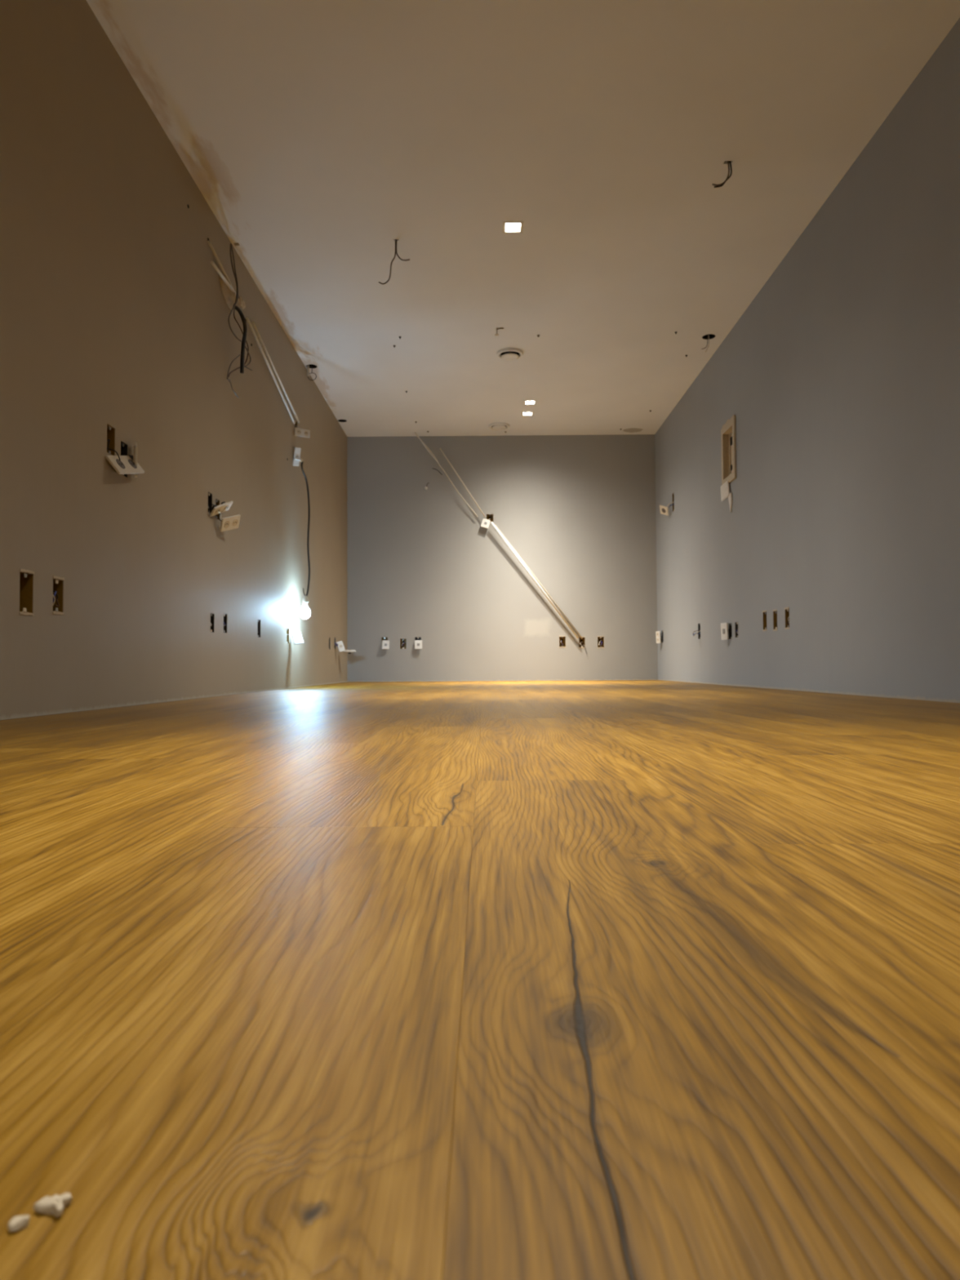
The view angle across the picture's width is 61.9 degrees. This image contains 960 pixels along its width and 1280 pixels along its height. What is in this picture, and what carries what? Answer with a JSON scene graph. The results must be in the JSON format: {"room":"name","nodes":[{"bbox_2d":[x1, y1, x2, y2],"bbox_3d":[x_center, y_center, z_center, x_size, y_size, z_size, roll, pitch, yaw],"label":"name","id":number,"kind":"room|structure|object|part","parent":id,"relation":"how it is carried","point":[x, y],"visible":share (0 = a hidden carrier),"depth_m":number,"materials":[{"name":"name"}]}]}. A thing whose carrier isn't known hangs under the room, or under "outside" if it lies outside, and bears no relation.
{"room":"unfinished empty room","nodes":[
{"label":"unfinished empty room","id":0,"kind":"room"},
{"bbox_2d":[0,0,347,719],"bbox_3d":[-1.440,-1.001,2.889,0.120,2.500,10.490,0,-2,0],"label":"wall","id":1,"kind":"structure","parent":0,"point":[114,310],"depth_m":3.16,"materials":[{"name":"paint"}]},
{"bbox_2d":[19,568,34,616],"bbox_3d":[-1.400,-0.144,2.429,0.050,0.140,0.074,0,-2,0],"label":"electrical box","id":2,"kind":"object","parent":1,"relation":"attached to","point":[25,579],"visible":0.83,"depth_m":2.46,"materials":[{"name":"plastic"}]},
{"bbox_2d":[52,575,64,615],"bbox_3d":[-1.399,-0.145,2.610,0.050,0.126,0.066,0,-2,0],"label":"electrical box","id":3,"kind":"object","parent":1,"relation":"attached to","point":[57,582],"visible":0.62,"depth_m":2.64,"materials":[{"name":"plastic"}]},
{"bbox_2d":[106,423,115,455],"bbox_3d":[-1.402,-0.745,2.987,0.046,0.107,0.063,0,-2,0],"label":"electrical box","id":4,"kind":"object","parent":1,"relation":"attached to","point":[110,430],"visible":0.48,"depth_m":3.02,"materials":[{"name":"plastic"}]},
{"bbox_2d":[120,440,127,477],"bbox_3d":[-1.401,-0.699,3.095,0.046,0.129,0.059,0,-2,0],"label":"electrical box","id":5,"kind":"object","parent":1,"relation":"attached to","point":[123,446],"visible":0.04,"depth_m":3.12,"materials":[{"name":"grey plastic"}]},
{"bbox_2d":[105,448,144,474],"bbox_3d":[-1.363,-0.670,3.057,0.068,0.121,0.233,0,-2,0],"label":"socket plate","id":6,"kind":"object","parent":1,"relation":"attached to","point":[122,464],"visible":0.99,"depth_m":3.02,"materials":[{"name":"white plastic"}]},
{"bbox_2d":[115,458,124,468],"bbox_3d":[-1.350,-0.662,3.006,0.026,0.037,0.043,0,-2,0],"label":"socket","id":7,"kind":"object","parent":6,"relation":"attached to","point":[120,463],"depth_m":3.00,"materials":[{"name":"grey plastic"}]},
{"bbox_2d":[128,458,137,468],"bbox_3d":[-1.350,-0.684,3.107,0.026,0.037,0.043,0,-2,0],"label":"socket","id":8,"kind":"object","parent":6,"relation":"attached to","point":[131,464],"depth_m":3.10,"materials":[{"name":"grey plastic"}]},
{"bbox_2d":[128,441,137,478],"bbox_3d":[-1.363,-0.708,3.141,0.031,0.135,0.050,0,-2,-23],"label":"blank plate","id":9,"kind":"object","parent":1,"relation":"attached to","point":[134,457],"visible":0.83,"depth_m":3.13,"materials":[{"name":"white plastic"}]},
{"bbox_3d":[-1.359,-0.708,3.143,0.006,0.108,0.028,0,-2,-23],"label":"mounting frame","id":10,"kind":"part","parent":9,"relation":"part of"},
{"bbox_2d":[208,492,212,513],"bbox_3d":[-1.396,-0.696,4.064,0.046,0.103,0.061,0,-2,0],"label":"electrical box","id":11,"kind":"object","parent":1,"relation":"attached to","point":[210,495],"visible":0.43,"depth_m":4.09,"materials":[{"name":"grey plastic"}]},
{"bbox_2d":[210,613,213,632],"bbox_3d":[-1.392,-0.087,4.087,0.046,0.097,0.057,0,-2,0],"label":"electrical box","id":12,"kind":"object","parent":1,"relation":"attached to","point":[211,614],"visible":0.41,"depth_m":4.11,"materials":[{"name":"grey plastic"}]},
{"bbox_2d":[215,498,219,519],"bbox_3d":[-1.395,-0.683,4.178,0.046,0.103,0.059,0,-2,0],"label":"electrical box","id":13,"kind":"object","parent":1,"relation":"attached to","point":[217,502],"visible":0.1,"depth_m":4.21,"materials":[{"name":"plastic"}]},
{"bbox_2d":[208,501,232,516],"bbox_3d":[-1.326,-0.674,4.104,0.071,0.100,0.150,-2,-2,31],"label":"socket plate","id":14,"kind":"object","parent":1,"relation":"attached to","point":[224,506],"visible":0.97,"depth_m":4.08,"materials":[{"name":"white plastic"}]},
{"bbox_2d":[207,240,234,289],"bbox_3d":[-1.360,-1.956,4.241,0.014,0.098,0.433,0,-2,1],"label":"conduit","id":15,"kind":"object","parent":1,"relation":"attached to","point":[208,242],"visible":0.68,"depth_m":4.15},
{"bbox_2d":[210,260,235,293],"bbox_3d":[-1.335,-1.885,4.168,0.016,0.039,0.373,0,-2,0],"label":"conduit","id":16,"kind":"object","parent":1,"relation":"attached to","point":[212,263],"visible":1,"depth_m":4.14,"materials":[{"name":"white plastic"}]},
{"bbox_2d":[223,613,226,633],"bbox_3d":[-1.390,-0.089,4.291,0.046,0.103,0.059,0,-2,0],"label":"electrical box","id":17,"kind":"object","parent":1,"relation":"attached to","point":[224,615],"visible":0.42,"depth_m":4.32,"materials":[{"name":"grey plastic"}]},
{"bbox_2d":[218,275,236,311],"bbox_3d":[-1.367,-1.880,4.334,0.077,0.118,0.240,-1,-2,5],"label":"plaster mend","id":18,"kind":"object","parent":1,"relation":"attached to","point":[229,296],"visible":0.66,"depth_m":4.30,"materials":[{"name":"beige paint"}]},
{"bbox_2d":[218,512,240,532],"bbox_3d":[-1.321,-0.625,4.205,0.082,0.128,0.167,-2,-2,39],"label":"socket plate","id":19,"kind":"object","parent":1,"relation":"attached to","point":[230,522],"visible":0.89,"depth_m":4.20,"materials":[{"name":"white plastic"}]},
{"bbox_2d":[224,520,229,528],"bbox_3d":[-1.322,-0.604,4.181,0.018,0.038,0.040,-1,-2,12],"label":"socket","id":20,"kind":"object","parent":19,"relation":"attached to","point":[226,522],"depth_m":4.18,"materials":[{"name":"white plastic"}]},
{"bbox_2d":[232,519,237,526],"bbox_3d":[-1.298,-0.623,4.243,0.018,0.038,0.040,-1,-2,12],"label":"socket","id":21,"kind":"object","parent":19,"relation":"attached to","point":[234,521],"depth_m":4.24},
{"bbox_2d":[226,243,252,398],"bbox_3d":[-1.329,-1.725,4.308,0.112,0.874,0.421,0,-2,0],"label":"cable bundle","id":22,"kind":"object","parent":1,"relation":"hanging from","point":[243,340],"visible":1,"depth_m":4.33,"materials":[{"name":"black rubber"}]},
{"bbox_2d":[237,295,245,309],"bbox_3d":[-1.370,-1.940,4.599,0.033,0.061,0.124,0,-2,0],"label":"plaster mend","id":23,"kind":"object","parent":1,"relation":"attached to","point":[240,300],"visible":0.97,"depth_m":4.57,"materials":[{"name":"beige paint"}]},
{"bbox_2d":[257,619,260,637],"bbox_3d":[-1.387,-0.071,4.933,0.046,0.109,0.063,0,-2,0],"label":"electrical box","id":24,"kind":"object","parent":1,"relation":"attached to","point":[259,620],"visible":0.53,"depth_m":4.96,"materials":[{"name":"grey plastic"}]},
{"bbox_2d":[245,317,295,424],"bbox_3d":[-1.345,-1.714,5.209,0.015,0.263,1.185,0,-2,0],"label":"conduit","id":25,"kind":"object","parent":1,"relation":"attached to","point":[246,318],"visible":1,"depth_m":5.10,"materials":[{"name":"white plastic"}]},
{"bbox_2d":[251,321,299,422],"bbox_3d":[-1.338,-1.740,5.308,0.015,0.256,1.159,0,-2,1],"label":"conduit","id":26,"kind":"object","parent":1,"relation":"attached to","point":[252,322],"visible":1,"depth_m":5.21,"materials":[{"name":"white plastic"}]},
{"bbox_2d":[286,628,288,644],"bbox_3d":[-1.382,-0.028,5.652,0.046,0.107,0.065,0,-2,0],"label":"electrical box","id":27,"kind":"object","parent":1,"relation":"attached to","point":[287,629],"visible":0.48,"depth_m":5.68,"materials":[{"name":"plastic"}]},
{"bbox_2d":[286,631,303,644],"bbox_3d":[-1.337,-0.017,5.718,0.142,0.098,0.076,1,-2,-34],"label":"socket plate","id":28,"kind":"object","parent":1,"relation":"attached to","point":[297,637],"visible":0.99,"depth_m":5.73,"materials":[{"name":"white plastic"}]},
{"bbox_2d":[293,447,301,466],"bbox_3d":[-1.350,-1.336,5.858,0.054,0.134,0.112,1,-2,-33],"label":"switch plate","id":29,"kind":"object","parent":1,"relation":"attached to","point":[296,450],"visible":0.84,"depth_m":5.83,"materials":[{"name":"white plastic"}]},
{"bbox_2d":[293,457,310,618],"bbox_3d":[-1.275,-0.738,5.839,0.080,1.169,0.201,-1,-2,21],"label":"work lamp","id":30,"kind":"object","parent":1,"relation":"hanging from","point":[304,612],"visible":0.9,"depth_m":5.89,"materials":[{"name":"white"}]},
{"bbox_2d":[302,597,307,605],"bbox_3d":[-1.273,-0.279,5.820,0.038,0.064,0.038,0,-2,0],"label":"socket","id":31,"kind":"object","parent":30,"relation":"attached to","point":[304,603],"depth_m":5.80,"materials":[{"name":"white plastic"}]},
{"bbox_3d":[-1.273,-0.200,5.818,0.080,0.094,0.080,0,-2,0],"label":"bulb","id":32,"kind":"part","parent":30,"relation":"part of","materials":[{"name":"white glass"}]},
{"bbox_3d":[-1.277,-0.799,5.861,0.021,0.993,0.167,-1,-2,7],"label":"cord","id":33,"kind":"part","parent":30,"relation":"part of","materials":[{"name":"black rubber"}]},
{"bbox_2d":[302,587,309,602],"bbox_3d":[-1.251,-0.321,5.755,0.044,0.105,0.020,0,-2,0],"label":"joint","id":34,"kind":"object","parent":30,"relation":"attached to","point":[305,597],"visible":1,"depth_m":5.75,"materials":[{"name":"white plastic"}]},
{"bbox_2d":[294,427,310,438],"bbox_3d":[-1.317,-1.540,5.920,0.118,0.085,0.090,0,-2,-18],"label":"socket plate","id":35,"kind":"object","parent":1,"relation":"attached to","point":[299,432],"visible":0.96,"depth_m":5.90,"materials":[{"name":"white plastic"}]},
{"bbox_2d":[334,644,355,653],"bbox_3d":[-1.301,0.087,7.572,0.113,0.086,0.306,-2,-2,39],"label":"socket plate","id":36,"kind":"object","parent":1,"relation":"attached to","point":[348,651],"visible":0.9,"depth_m":7.62,"materials":[{"name":"white plastic"}]},
{"bbox_2d":[0,680,959,1279],"bbox_3d":[0.197,0.265,2.837,3.337,0.054,10.690,0,-2,0],"label":"floor","id":37,"kind":"structure","parent":0,"point":[593,980],"depth_m":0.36,"materials":[{"name":"brown wood"}]},
{"bbox_2d":[7,1214,29,1232],"bbox_3d":[-0.119,0.151,0.207,0.005,0.002,0.005,0,-2,0],"label":"crumb","id":38,"kind":"object","parent":37,"relation":"on","point":[19,1223],"visible":1,"depth_m":0.21,"materials":[{"name":"beige food"}]},
{"bbox_2d":[33,1192,71,1217],"bbox_3d":[-0.114,0.151,0.214,0.009,0.003,0.007,-1,-2,18],"label":"crumb","id":39,"kind":"object","parent":37,"relation":"on","point":[54,1205],"visible":1,"depth_m":0.21,"materials":[{"name":"beige food"}]},
{"bbox_2d":[346,434,657,681],"bbox_3d":[0.220,-0.834,8.181,3.137,2.500,0.120,0,-2,0],"label":"wall","id":40,"kind":"structure","parent":0,"point":[579,511],"depth_m":8.12,"materials":[{"name":"grey paint"}]},
{"bbox_2d":[382,636,387,640],"bbox_3d":[-0.965,0.022,8.124,0.061,0.101,0.046,0,-2,0],"label":"electrical box","id":41,"kind":"object","parent":40,"relation":"attached to","point":[385,638],"visible":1,"depth_m":8.15,"materials":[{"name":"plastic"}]},
{"bbox_2d":[382,640,389,648],"bbox_3d":[-0.950,0.046,8.080,0.067,0.095,0.056,-1,-2,28],"label":"switch plate","id":42,"kind":"object","parent":41,"relation":"hanging from","point":[385,644],"visible":1,"depth_m":8.07,"materials":[{"name":"white plastic"}]},
{"bbox_2d":[400,638,406,648],"bbox_3d":[-0.777,0.039,8.123,0.061,0.103,0.046,0,-2,0],"label":"electrical box","id":43,"kind":"object","parent":40,"relation":"attached to","point":[402,641],"visible":1,"depth_m":8.14,"materials":[{"name":"plastic"}]},
{"bbox_2d":[414,636,421,639],"bbox_3d":[-0.627,0.022,8.122,0.061,0.101,0.046,0,-2,0],"label":"electrical box","id":44,"kind":"object","parent":40,"relation":"attached to","point":[415,637],"visible":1,"depth_m":8.12,"materials":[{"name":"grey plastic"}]},
{"bbox_2d":[414,640,422,648],"bbox_3d":[-0.621,0.044,8.092,0.078,0.095,0.050,0,-2,4],"label":"switch plate","id":45,"kind":"object","parent":44,"relation":"hanging from","point":[418,643],"visible":1,"depth_m":8.07,"materials":[{"name":"white plastic"}]},
{"bbox_2d":[439,448,485,516],"bbox_3d":[-0.176,-1.592,8.091,0.466,0.712,0.014,0,-2,1],"label":"conduit","id":46,"kind":"object","parent":40,"relation":"attached to","point":[464,486],"visible":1,"depth_m":8.09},
{"bbox_2d":[480,518,490,528],"bbox_3d":[0.072,-1.182,8.095,0.119,0.113,0.063,1,-2,-35],"label":"switch plate","id":47,"kind":"object","parent":40,"relation":"attached to","point":[485,523],"visible":1,"depth_m":8.08,"materials":[{"name":"white plastic"}]},
{"bbox_2d":[486,514,493,521],"bbox_3d":[0.101,-1.239,8.160,0.069,0.079,0.046,0,-2,0],"label":"electrical box","id":48,"kind":"object","parent":40,"relation":"attached to","point":[490,517],"visible":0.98,"depth_m":8.18,"materials":[{"name":"plastic"}]},
{"bbox_2d":[490,521,578,639],"bbox_3d":[0.552,-0.602,8.059,0.889,1.188,0.023,0,-2,-2],"label":"conduit","id":49,"kind":"object","parent":40,"relation":"attached to","point":[491,522],"visible":1,"depth_m":8.05,"materials":[{"name":"white plastic"}]},
{"bbox_2d":[494,524,582,638],"bbox_3d":[0.593,-0.591,8.096,0.879,1.162,0.014,0,-2,0],"label":"conduit","id":50,"kind":"object","parent":40,"relation":"attached to","point":[495,525],"visible":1,"depth_m":8.09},
{"bbox_2d":[559,635,565,647],"bbox_3d":[0.834,0.018,8.112,0.066,0.123,0.050,0,-2,0],"label":"electrical box","id":51,"kind":"object","parent":40,"relation":"attached to","point":[562,638],"visible":1,"depth_m":8.13,"materials":[{"name":"plastic"}]},
{"bbox_2d":[578,635,585,648],"bbox_3d":[1.032,0.025,8.111,0.062,0.123,0.050,0,-2,0],"label":"electrical box","id":52,"kind":"object","parent":40,"relation":"attached to","point":[581,641],"visible":1,"depth_m":8.13,"materials":[{"name":"plastic"}]},
{"bbox_2d":[597,635,604,648],"bbox_3d":[1.222,0.021,8.110,0.066,0.126,0.050,0,-2,0],"label":"electrical box","id":53,"kind":"object","parent":40,"relation":"attached to","point":[600,638],"visible":1,"depth_m":8.13,"materials":[{"name":"plastic"}]},
{"bbox_2d":[86,0,959,436],"bbox_3d":[0.181,-2.270,2.921,3.337,0.020,10.690,0,-2,0],"label":"ceiling","id":54,"kind":"structure","parent":0,"point":[319,135],"depth_m":3.75,"materials":[{"name":"paint"}]},
{"bbox_2d":[306,364,310,376],"bbox_3d":[-1.342,-2.107,6.254,0.024,0.088,0.020,0,-2,0],"label":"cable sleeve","id":55,"kind":"object","parent":54,"relation":"attached to","point":[308,366],"visible":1,"depth_m":6.25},
{"bbox_2d":[307,364,316,380],"bbox_3d":[-1.312,-2.089,6.253,0.069,0.125,0.005,0,-2,0],"label":"wire","id":56,"kind":"object","parent":54,"relation":"hanging from","point":[311,365],"visible":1,"depth_m":6.25,"materials":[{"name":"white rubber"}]},
{"bbox_2d":[378,239,395,284],"bbox_3d":[-0.510,-2.088,4.409,0.097,0.260,0.007,0,-2,0],"label":"wire","id":57,"kind":"object","parent":54,"relation":"hanging from","point":[395,239],"visible":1,"depth_m":4.41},
{"bbox_2d":[395,239,409,261],"bbox_3d":[-0.426,-2.155,4.415,0.078,0.128,0.007,0,-2,0],"label":"wire","id":58,"kind":"object","parent":54,"relation":"hanging from","point":[396,239],"visible":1,"depth_m":4.41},
{"bbox_2d":[414,431,478,516],"bbox_3d":[-0.345,-1.671,8.095,0.646,0.860,0.083,0,-2,-8],"label":"cables","id":59,"kind":"object","parent":54,"relation":"hanging from","point":[415,433],"visible":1,"depth_m":8.09,"materials":[{"name":"white plastic"}]},
{"bbox_2d":[488,422,510,431],"bbox_3d":[0.187,-2.098,7.822,0.210,0.056,0.210,0,-2,0],"label":"valve","id":60,"kind":"object","parent":54,"relation":"attached to","point":[499,426],"visible":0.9,"depth_m":7.79,"materials":[{"name":"white plastic"}]},
{"bbox_2d":[497,347,523,360],"bbox_3d":[0.226,-2.152,6.009,0.196,0.070,0.196,0,-2,0],"label":"valve","id":61,"kind":"object","parent":54,"relation":"attached to","point":[507,353],"visible":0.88,"depth_m":5.98,"materials":[{"name":"white plastic"}]},
{"bbox_2d":[502,221,524,233],"bbox_3d":[0.176,-2.238,4.293,0.112,0.051,0.112,0,-2,0],"label":"recessed light","id":62,"kind":"object","parent":54,"relation":"in","point":[509,227],"visible":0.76,"depth_m":4.31,"materials":[{"name":"white plastic"}]},
{"bbox_2d":[506,223,519,228],"bbox_3d":[0.176,-2.230,4.293,0.072,0.003,0.072,0,-2,0],"label":"diffuser","id":63,"kind":"object","parent":62,"relation":"attached to","point":[508,225],"depth_m":4.31,"materials":[{"name":"white plastic"}]},
{"bbox_2d":[521,411,533,415],"bbox_3d":[0.444,-2.134,7.461,0.112,0.051,0.112,0,-2,0],"label":"recessed light","id":64,"kind":"object","parent":54,"relation":"in","point":[532,412],"visible":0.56,"depth_m":7.50,"materials":[{"name":"white plastic"}]},
{"bbox_2d":[523,400,536,404],"bbox_3d":[0.446,-2.144,7.145,0.112,0.051,0.112,0,-2,0],"label":"recessed light","id":65,"kind":"object","parent":54,"relation":"in","point":[526,402],"visible":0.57,"depth_m":7.17,"materials":[{"name":"white plastic"}]},
{"bbox_2d":[711,160,729,186],"bbox_3d":[1.128,-2.188,3.749,0.083,0.122,0.007,0,-2,0],"label":"wire","id":66,"kind":"object","parent":54,"relation":"hanging from","point":[714,184],"visible":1,"depth_m":3.75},
{"bbox_2d":[714,160,732,187],"bbox_3d":[1.139,-2.184,3.752,0.085,0.129,0.007,0,-2,0],"label":"wire","id":67,"kind":"object","parent":54,"relation":"hanging from","point":[729,161],"visible":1,"depth_m":3.75,"materials":[{"name":"black rubber"}]},
{"bbox_2d":[654,17,959,702],"bbox_3d":[1.817,-1.021,2.870,0.120,2.500,10.490,0,-2,0],"label":"wall","id":68,"kind":"structure","parent":0,"point":[839,379],"depth_m":3.88,"materials":[{"name":"grey paint"}]},
{"bbox_2d":[668,492,674,511],"bbox_3d":[1.785,-1.271,7.376,0.088,0.169,0.065,0,-2,0],"label":"electrical box","id":69,"kind":"object","parent":68,"relation":"attached to","point":[673,504],"visible":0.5,"depth_m":7.41,"materials":[{"name":"plastic"}]},
{"bbox_2d":[659,502,673,515],"bbox_3d":[1.748,-1.216,7.458,0.056,0.109,0.199,1,-2,-38],"label":"socket plate","id":70,"kind":"object","parent":69,"relation":"hanging from","point":[664,509],"visible":0.98,"depth_m":7.48,"materials":[{"name":"white plastic"}]},
{"bbox_2d":[693,622,700,639],"bbox_3d":[1.782,-0.072,6.511,0.100,0.127,0.065,0,-2,0],"label":"electrical box","id":71,"kind":"object","parent":68,"relation":"attached to","point":[699,624],"visible":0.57,"depth_m":6.54,"materials":[{"name":"grey plastic"}]},
{"bbox_2d":[720,480,729,501],"bbox_3d":[1.765,-1.067,5.730,0.032,0.130,0.147,0,-2,-6],"label":"switch plate","id":72,"kind":"object","parent":68,"relation":"attached to","point":[725,491],"visible":1,"depth_m":5.72,"materials":[{"name":"white plastic"}]},
{"bbox_2d":[720,622,732,639],"bbox_3d":[1.770,-0.063,5.741,0.046,0.122,0.104,-2,-2,-9],"label":"switch plate","id":73,"kind":"object","parent":68,"relation":"attached to","point":[724,626],"visible":0.96,"depth_m":5.73,"materials":[{"name":"white plastic"}]},
{"bbox_2d":[720,414,737,484],"bbox_3d":[1.781,-1.341,5.678,0.048,0.453,0.305,0,-2,0],"label":"panel frame","id":74,"kind":"object","parent":68,"relation":"attached to","point":[728,432],"visible":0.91,"depth_m":5.74,"materials":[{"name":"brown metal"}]},
{"bbox_3d":[1.796,-1.325,5.747,0.008,0.306,0.012,0,-2,0],"label":"rail","id":75,"kind":"part","parent":74,"relation":"part of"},
{"bbox_2d":[728,493,733,512],"bbox_3d":[1.767,-0.966,5.650,0.011,0.135,0.080,0,-2,0],"label":"shard","id":76,"kind":"object","parent":68,"relation":"attached to","point":[730,497],"visible":1,"depth_m":5.63,"materials":[{"name":"white plastic"}]},
{"bbox_2d":[728,622,732,639],"bbox_3d":[1.804,-0.064,5.685,0.046,0.111,0.065,0,-2,0],"label":"electrical box","id":77,"kind":"object","parent":68,"relation":"attached to","point":[730,624],"visible":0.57,"depth_m":5.71,"materials":[{"name":"grey plastic"}]},
{"bbox_2d":[735,622,737,637],"bbox_3d":[1.803,-0.071,5.545,0.046,0.107,0.063,0,-2,0],"label":"electrical box","id":78,"kind":"object","parent":68,"relation":"attached to","point":[736,623],"visible":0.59,"depth_m":5.57,"materials":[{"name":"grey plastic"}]},
{"bbox_2d":[762,609,766,631],"bbox_3d":[1.798,-0.120,4.986,0.050,0.130,0.070,0,-2,0],"label":"electrical box","id":79,"kind":"object","parent":68,"relation":"attached to","point":[763,611],"visible":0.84,"depth_m":5.02,"materials":[{"name":"plastic"}]},
{"bbox_2d":[772,608,777,631],"bbox_3d":[1.797,-0.119,4.808,0.050,0.130,0.068,0,-2,0],"label":"electrical box","id":80,"kind":"object","parent":68,"relation":"attached to","point":[775,613],"visible":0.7,"depth_m":4.84,"materials":[{"name":"plastic"}]},
{"bbox_2d":[784,606,789,629],"bbox_3d":[1.796,-0.125,4.617,0.050,0.128,0.066,0,-2,0],"label":"electrical box","id":81,"kind":"object","parent":68,"relation":"attached to","point":[787,610],"visible":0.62,"depth_m":4.64,"materials":[{"name":"plastic"}]},
{"bbox_3d":[-1.357,0.029,7.431,0.077,0.109,0.059,0,-2,0],"label":"electrical box","id":82,"kind":"object","parent":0,"visible":0},
{"bbox_2d":[334,640,345,652],"bbox_3d":[-1.314,0.060,7.449,0.113,0.108,0.046,1,-2,-32],"label":"socket plate","id":83,"kind":"object","parent":82,"relation":"attached to","point":[340,646],"visible":0.97,"depth_m":7.45,"materials":[{"name":"white plastic"}]},
{"bbox_3d":[1.817,-0.034,7.855,0.046,0.119,0.061,0,-2,0],"label":"electrical box","id":84,"kind":"object","parent":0,"visible":0},
{"bbox_2d":[655,631,661,643],"bbox_3d":[1.770,-0.028,7.884,0.044,0.120,0.098,1,-2,-32],"label":"socket plate","id":85,"kind":"object","parent":84,"relation":"attached to","point":[658,633],"visible":0.99,"depth_m":7.88,"materials":[{"name":"white plastic"}]}
]}

